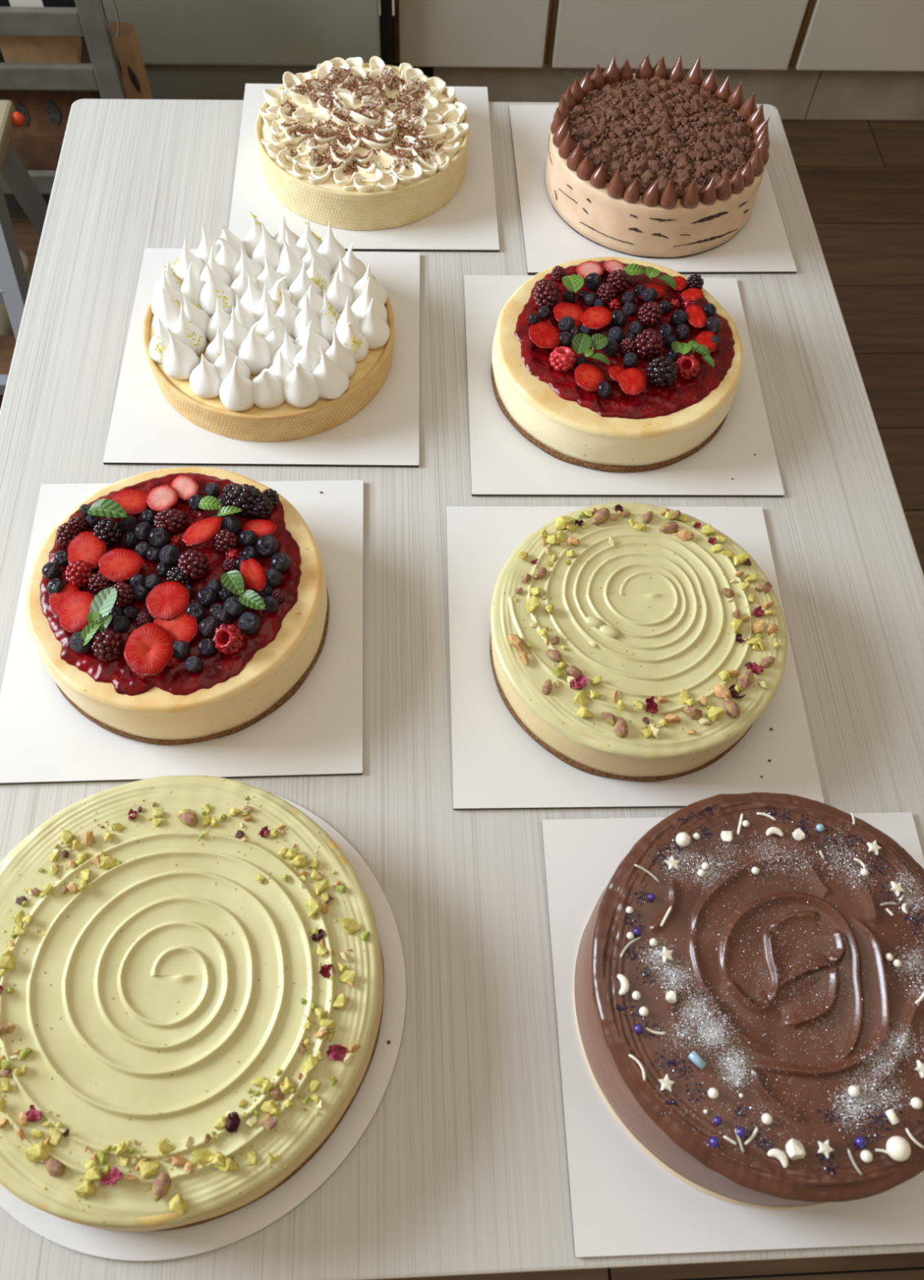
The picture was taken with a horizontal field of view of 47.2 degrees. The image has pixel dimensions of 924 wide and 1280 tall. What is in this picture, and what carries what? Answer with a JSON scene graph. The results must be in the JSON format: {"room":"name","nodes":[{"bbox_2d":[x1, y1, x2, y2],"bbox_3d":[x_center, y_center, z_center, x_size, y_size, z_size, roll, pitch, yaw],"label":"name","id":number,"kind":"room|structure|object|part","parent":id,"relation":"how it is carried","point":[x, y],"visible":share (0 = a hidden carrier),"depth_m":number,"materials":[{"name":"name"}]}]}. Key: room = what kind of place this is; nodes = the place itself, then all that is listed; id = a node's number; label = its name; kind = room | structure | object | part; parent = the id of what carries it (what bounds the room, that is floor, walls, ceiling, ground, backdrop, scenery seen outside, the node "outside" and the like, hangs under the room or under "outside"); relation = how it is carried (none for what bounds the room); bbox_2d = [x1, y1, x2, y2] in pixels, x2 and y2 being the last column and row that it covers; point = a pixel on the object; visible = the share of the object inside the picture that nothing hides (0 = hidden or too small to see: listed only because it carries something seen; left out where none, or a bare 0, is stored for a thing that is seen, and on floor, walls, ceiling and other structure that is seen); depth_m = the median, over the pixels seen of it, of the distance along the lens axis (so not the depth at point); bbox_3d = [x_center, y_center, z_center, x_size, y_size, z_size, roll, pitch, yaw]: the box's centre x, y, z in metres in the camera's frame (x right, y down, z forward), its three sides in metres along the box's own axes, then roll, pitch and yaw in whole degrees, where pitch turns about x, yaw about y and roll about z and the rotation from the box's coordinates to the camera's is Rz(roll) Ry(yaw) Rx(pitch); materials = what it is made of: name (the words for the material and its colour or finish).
{"room":"kitchen","nodes":[
{"label":"kitchen","id":0,"kind":"room"},
{"bbox_2d":[4,15,923,1279],"bbox_3d":[-0.146,0.157,1.712,5.396,0.030,4.059,-1,60,-3],"label":"floor","id":1,"kind":"structure","parent":0,"point":[862,181],"depth_m":2.26,"materials":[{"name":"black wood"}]},
{"bbox_2d":[0,334,16,409],"bbox_3d":[-0.848,-0.467,1.949,0.120,0.140,0.120,-1,60,-3],"label":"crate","id":2,"kind":"object","parent":1,"relation":"on","point":[7,342],"visible":0.02,"depth_m":1.90,"materials":[{"name":"brown wood"}]},
{"bbox_2d":[0,248,31,334],"bbox_3d":[-0.847,-0.623,1.992,0.120,0.222,0.120,-1,60,-3],"label":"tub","id":3,"kind":"object","parent":1,"relation":"on","point":[6,328],"visible":0.14,"depth_m":1.94,"materials":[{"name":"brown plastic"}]},
{"bbox_3d":[-0.843,-0.673,1.906,0.120,0.022,0.120,-1,60,-3],"label":"lid","id":4,"kind":"part","parent":3,"relation":"part of","materials":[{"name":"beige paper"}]},
{"bbox_2d":[0,99,48,395],"bbox_3d":[-0.902,-0.617,1.850,0.402,0.482,0.529,-1,60,-3],"label":"step stool","id":5,"kind":"object","parent":1,"relation":"on","point":[14,283],"visible":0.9,"depth_m":1.74,"materials":[{"name":"grey wood"}]},
{"bbox_3d":[-0.897,-0.789,1.689,0.330,0.030,0.205,-1,60,-3],"label":"seat","id":6,"kind":"part","parent":5,"relation":"part of","materials":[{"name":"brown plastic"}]},
{"bbox_3d":[-0.733,-0.503,1.802,0.038,0.462,0.278,-10,61,-8],"label":"leg","id":7,"kind":"part","parent":5,"relation":"part of","materials":[{"name":"grey paint"}]},
{"bbox_3d":[-0.730,-0.854,1.737,0.023,0.024,0.024,-1,60,-3],"label":"knob","id":8,"kind":"part","parent":5,"relation":"part of","materials":[{"name":"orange plastic"}]},
{"bbox_3d":[-0.765,-0.762,1.951,0.030,0.449,0.188,-1,60,-3],"label":"leg","id":9,"kind":"part","parent":5,"relation":"part of","materials":[{"name":"grey paint"}]},
{"bbox_2d":[0,0,127,194],"bbox_3d":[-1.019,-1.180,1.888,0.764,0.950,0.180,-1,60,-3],"label":"chair","id":10,"kind":"object","parent":1,"relation":"on","point":[98,72],"visible":0.44,"depth_m":1.95,"materials":[{"name":"grey metal"}]},
{"bbox_3d":[-1.028,-0.932,2.155,0.676,0.044,0.017,-1,60,-3],"label":"rail","id":11,"kind":"part","parent":10,"relation":"part of","materials":[{"name":"grey wood"}]},
{"bbox_2d":[0,0,75,7],"bbox_3d":[-0.864,-1.204,1.860,0.348,0.160,0.100,-1,60,-3],"label":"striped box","id":12,"kind":"object","parent":10,"relation":"on","point":[37,3],"visible":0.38,"depth_m":1.89,"materials":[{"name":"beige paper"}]},
{"bbox_3d":[-0.835,-1.205,1.862,0.058,0.160,0.100,-1,60,-3],"label":"stripe panel","id":13,"kind":"part","parent":12,"relation":"part of","materials":[{"name":"plastic"}]},
{"bbox_3d":[-0.777,-1.206,1.865,0.058,0.160,0.100,-1,60,-3],"label":"stripe panel","id":14,"kind":"part","parent":12,"relation":"part of","materials":[{"name":"beige paper"}]},
{"bbox_3d":[-0.719,-1.207,1.868,0.058,0.160,0.100,-1,60,-3],"label":"stripe panel","id":15,"kind":"part","parent":12,"relation":"part of","materials":[{"name":"black plastic"}]},
{"bbox_2d":[0,35,81,62],"bbox_3d":[-0.793,-1.135,1.985,0.133,0.085,0.092,-6,60,-6],"label":"paper bag","id":16,"kind":"object","parent":10,"relation":"on","point":[14,49],"visible":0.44,"depth_m":1.97,"materials":[{"name":"brown paper"}]},
{"bbox_3d":[-1.017,-1.097,1.872,0.676,0.044,0.017,-1,60,-3],"label":"rail","id":17,"kind":"part","parent":10,"relation":"part of","materials":[{"name":"grey wood"}]},
{"bbox_2d":[0,36,91,63],"bbox_3d":[-1.024,-1.106,2.014,0.676,0.008,0.140,-1,60,-3],"label":"shelf","id":18,"kind":"object","parent":10,"relation":"attached to","point":[85,56],"depth_m":2.03,"materials":[{"name":"brown wood"}]},
{"bbox_2d":[0,89,93,170],"bbox_3d":[-0.829,-1.048,2.133,0.173,0.190,0.102,-6,60,-6],"label":"paper bag","id":19,"kind":"object","parent":10,"relation":"on","point":[38,143],"visible":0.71,"depth_m":2.09,"materials":[{"name":"brown paper"}]},
{"bbox_2d":[14,101,28,127],"bbox_3d":[-0.861,-1.027,2.067,0.024,0.050,0.008,-6,60,-6],"label":"print","id":20,"kind":"object","parent":19,"relation":"attached to","point":[22,107],"depth_m":2.06},
{"bbox_2d":[45,99,59,124],"bbox_3d":[-0.801,-1.033,2.073,0.024,0.050,0.008,-6,60,-6],"label":"print","id":21,"kind":"object","parent":19,"relation":"attached to","point":[52,106],"depth_m":2.07},
{"bbox_3d":[-1.020,-1.045,1.960,0.676,0.044,0.017,-1,60,-3],"label":"rail","id":22,"kind":"part","parent":10,"relation":"part of","materials":[{"name":"grey metal"}]},
{"bbox_3d":[-0.728,-1.255,1.944,0.044,0.950,0.020,-1,60,-3],"label":"post","id":23,"kind":"part","parent":10,"relation":"part of","materials":[{"name":"grey metal"}]},
{"bbox_3d":[-0.656,-1.118,1.867,0.044,0.950,0.020,-1,60,-3],"label":"post","id":24,"kind":"part","parent":10,"relation":"part of","materials":[{"name":"grey wood"}]},
{"bbox_2d":[99,0,119,37],"bbox_3d":[-0.615,-1.097,1.846,0.027,0.092,0.003,-1,60,-3],"label":"wire loop","id":25,"kind":"object","parent":10,"relation":"hanging from","point":[100,1],"visible":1,"depth_m":1.86,"materials":[{"name":"grey metal"}]},
{"bbox_2d":[107,22,152,99],"bbox_3d":[-0.715,-1.156,2.263,0.090,0.300,0.073,-1,60,-3],"label":"paper bag","id":26,"kind":"object","parent":1,"relation":"on","point":[126,47],"visible":0.3,"depth_m":2.17,"materials":[{"name":"brown paper"}]},
{"bbox_2d":[115,55,121,75],"bbox_3d":[-0.712,-1.181,2.162,0.025,0.074,0.004,4,60,0],"label":"print","id":27,"kind":"object","parent":26,"relation":"attached to","point":[118,57],"depth_m":2.16},
{"bbox_2d":[127,65,140,93],"bbox_3d":[-0.679,-1.161,2.193,0.017,0.058,0.003,6,60,1],"label":"print","id":28,"kind":"object","parent":26,"relation":"attached to","point":[133,71],"depth_m":2.19},
{"bbox_2d":[102,0,393,99],"bbox_3d":[-0.617,-1.743,2.030,0.944,1.300,0.600,-1,60,-3],"label":"cabinet","id":29,"kind":"object","parent":1,"relation":"on","point":[190,49],"visible":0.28,"depth_m":2.25,"materials":[{"name":"paint"}]},
{"bbox_3d":[-0.616,-1.544,1.814,0.916,1.127,0.040,-1,60,-3],"label":"panel","id":30,"kind":"part","parent":29,"relation":"part of","materials":[{"name":"paint"}]},
{"bbox_3d":[-0.159,-1.756,2.057,0.025,1.300,0.588,-1,60,-3],"label":"trim","id":31,"kind":"part","parent":29,"relation":"part of","materials":[{"name":"black plastic"}]},
{"bbox_2d":[0,98,923,1279],"bbox_3d":[-0.026,0.060,1.323,0.872,0.750,1.249,-1,60,-3],"label":"table","id":32,"kind":"object","parent":1,"relation":"on","point":[460,1167],"visible":0.39,"depth_m":0.92,"materials":[{"name":"laminate"}]},
{"bbox_2d":[0,480,363,784],"bbox_3d":[-0.237,-0.018,0.923,0.300,0.004,0.300,-1,60,-3],"label":"cake board","id":33,"kind":"object","parent":32,"relation":"on","point":[318,731],"visible":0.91,"depth_m":0.88,"materials":[{"name":"white cardboard"}]},
{"bbox_2d":[25,466,328,745],"bbox_3d":[-0.236,-0.041,0.884,0.243,0.090,0.243,30,63,14],"label":"cheesecake","id":34,"kind":"object","parent":33,"relation":"on","point":[189,605],"visible":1,"depth_m":0.85,"materials":[{"name":"beige food"}]},
{"bbox_2d":[0,794,405,1261],"bbox_3d":[-0.206,0.257,0.764,0.330,0.004,0.330,-1,60,-3],"label":"cake board","id":35,"kind":"object","parent":32,"relation":"on","point":[235,1226],"visible":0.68,"depth_m":0.70,"materials":[{"name":"white cardboard"}]},
{"bbox_2d":[0,775,384,1231],"bbox_3d":[-0.205,0.238,0.734,0.300,0.068,0.300,-1,60,-3],"label":"cheesecake","id":36,"kind":"object","parent":35,"relation":"on","point":[192,975],"visible":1,"depth_m":0.71,"materials":[{"name":"green food"}]},
{"bbox_2d":[102,248,419,467],"bbox_3d":[-0.194,-0.297,1.087,0.300,0.004,0.300,0,60,-2],"label":"cake board","id":37,"kind":"object","parent":32,"relation":"on","point":[145,428],"visible":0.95,"depth_m":1.04,"materials":[{"name":"white cardboard"}]},
{"bbox_2d":[142,209,394,441],"bbox_3d":[-0.191,-0.319,1.045,0.248,0.092,0.248,18,61,8],"label":"tart","id":38,"kind":"object","parent":37,"relation":"on","point":[285,335],"visible":1,"depth_m":1.02,"materials":[{"name":"white food"}]},
{"bbox_2d":[228,83,499,252],"bbox_3d":[-0.113,-0.560,1.244,0.300,0.004,0.300,-1,60,-3],"label":"cake board","id":39,"kind":"object","parent":32,"relation":"on","point":[468,223],"visible":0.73,"depth_m":1.20,"materials":[{"name":"white cardboard"}]},
{"bbox_2d":[255,56,469,231],"bbox_3d":[-0.113,-0.577,1.211,0.242,0.071,0.241,41,66,19],"label":"tart","id":40,"kind":"object","parent":39,"relation":"on","point":[351,144],"visible":1,"depth_m":1.18,"materials":[{"name":"beige food"}]},
{"bbox_2d":[463,275,784,497],"bbox_3d":[0.155,-0.267,1.084,0.300,0.004,0.300,0,60,-2],"label":"cake board","id":41,"kind":"object","parent":32,"relation":"on","point":[504,463],"visible":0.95,"depth_m":1.03,"materials":[{"name":"white cardboard"}]},
{"bbox_2d":[490,257,742,472],"bbox_3d":[0.154,-0.288,1.047,0.247,0.083,0.246,-29,65,-18],"label":"cheesecake","id":42,"kind":"object","parent":41,"relation":"on","point":[606,364],"visible":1,"depth_m":1.01,"materials":[{"name":"beige food"}]},
{"bbox_2d":[446,506,824,809],"bbox_3d":[0.139,0.004,0.925,0.300,0.004,0.300,0,60,-3],"label":"cake board","id":43,"kind":"object","parent":32,"relation":"on","point":[497,765],"visible":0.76,"depth_m":0.88,"materials":[{"name":"white cardboard"}]},
{"bbox_2d":[489,502,787,782],"bbox_3d":[0.145,-0.005,0.890,0.245,0.069,0.245,-22,63,-14],"label":"cheesecake","id":44,"kind":"object","parent":43,"relation":"on","point":[629,641],"visible":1,"depth_m":0.86,"materials":[{"name":"green food"}]},
{"bbox_2d":[508,104,796,275],"bbox_3d":[0.215,-0.534,1.242,0.300,0.004,0.300,-1,60,-3],"label":"cake board","id":45,"kind":"object","parent":32,"relation":"on","point":[762,246],"visible":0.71,"depth_m":1.20,"materials":[{"name":"white cardboard"}]},
{"bbox_2d":[545,53,769,258],"bbox_3d":[0.219,-0.551,1.194,0.244,0.098,0.244,9,60,3],"label":"cake","id":46,"kind":"object","parent":45,"relation":"on","point":[649,162],"visible":1,"depth_m":1.16,"materials":[{"name":"food"}]},
{"bbox_2d":[541,812,923,1257],"bbox_3d":[0.218,0.271,0.773,0.300,0.004,0.300,-1,60,-3],"label":"cake board","id":47,"kind":"object","parent":32,"relation":"on","point":[624,1202],"visible":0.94,"depth_m":0.71,"materials":[{"name":"white cardboard"}]},
{"bbox_2d":[573,791,923,1209],"bbox_3d":[0.216,0.241,0.733,0.268,0.096,0.266,-14,61,-10],"label":"chocolate cake","id":48,"kind":"object","parent":47,"relation":"on","point":[748,980],"visible":1,"depth_m":0.70,"materials":[{"name":"brown food"}]},
{"bbox_3d":[0.149,0.266,0.671,0.006,0.006,0.011,-39,68,-22],"label":"sugar rod","id":49,"kind":"part","parent":48,"relation":"part of","materials":[{"name":"blue"}]},
{"bbox_3d":[0.268,0.296,0.658,0.005,0.005,0.009,-18,62,-12],"label":"sugar rod","id":50,"kind":"part","parent":48,"relation":"part of","materials":[{"name":"white food"}]},
{"bbox_2d":[394,0,553,67],"bbox_3d":[0.022,-1.714,2.213,0.342,0.720,0.580,-1,60,-3],"label":"base cabinet","id":51,"kind":"object","parent":1,"relation":"on","point":[511,33],"visible":0.88,"depth_m":2.31,"materials":[{"name":"beige wood"}]},
{"bbox_2d":[546,0,809,70],"bbox_3d":[0.472,-1.722,2.236,0.558,0.720,0.580,-1,60,-3],"label":"base cabinet","id":52,"kind":"object","parent":1,"relation":"on","point":[726,34],"visible":1,"depth_m":2.33,"materials":[{"name":"beige wood"}]},
{"bbox_2d":[433,62,923,119],"bbox_3d":[0.831,-1.300,2.502,1.797,0.138,0.020,-1,60,-3],"label":"plinth","id":53,"kind":"object","parent":1,"relation":"on","point":[813,95],"visible":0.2,"depth_m":2.48,"materials":[{"name":"wood"}]},
{"bbox_3d":[0.157,-1.287,2.467,0.447,0.138,0.020,-1,60,-3],"label":"panel","id":54,"kind":"part","parent":53,"relation":"part of","materials":[{"name":"wood"}]},
{"bbox_3d":[0.606,-1.296,2.490,0.447,0.138,0.020,-1,60,-3],"label":"panel","id":55,"kind":"part","parent":53,"relation":"part of","materials":[{"name":"laminate"}]},
{"bbox_3d":[1.055,-1.304,2.514,0.447,0.138,0.020,-1,60,-3],"label":"panel","id":56,"kind":"part","parent":53,"relation":"part of","materials":[{"name":"wood"}]},
{"bbox_2d":[789,0,923,71],"bbox_3d":[1.052,-1.733,2.266,0.598,0.720,0.580,-1,60,-3],"label":"base cabinet","id":57,"kind":"object","parent":1,"relation":"on","point":[860,35],"visible":1,"depth_m":2.35,"materials":[{"name":"beige wood"}]}
]}

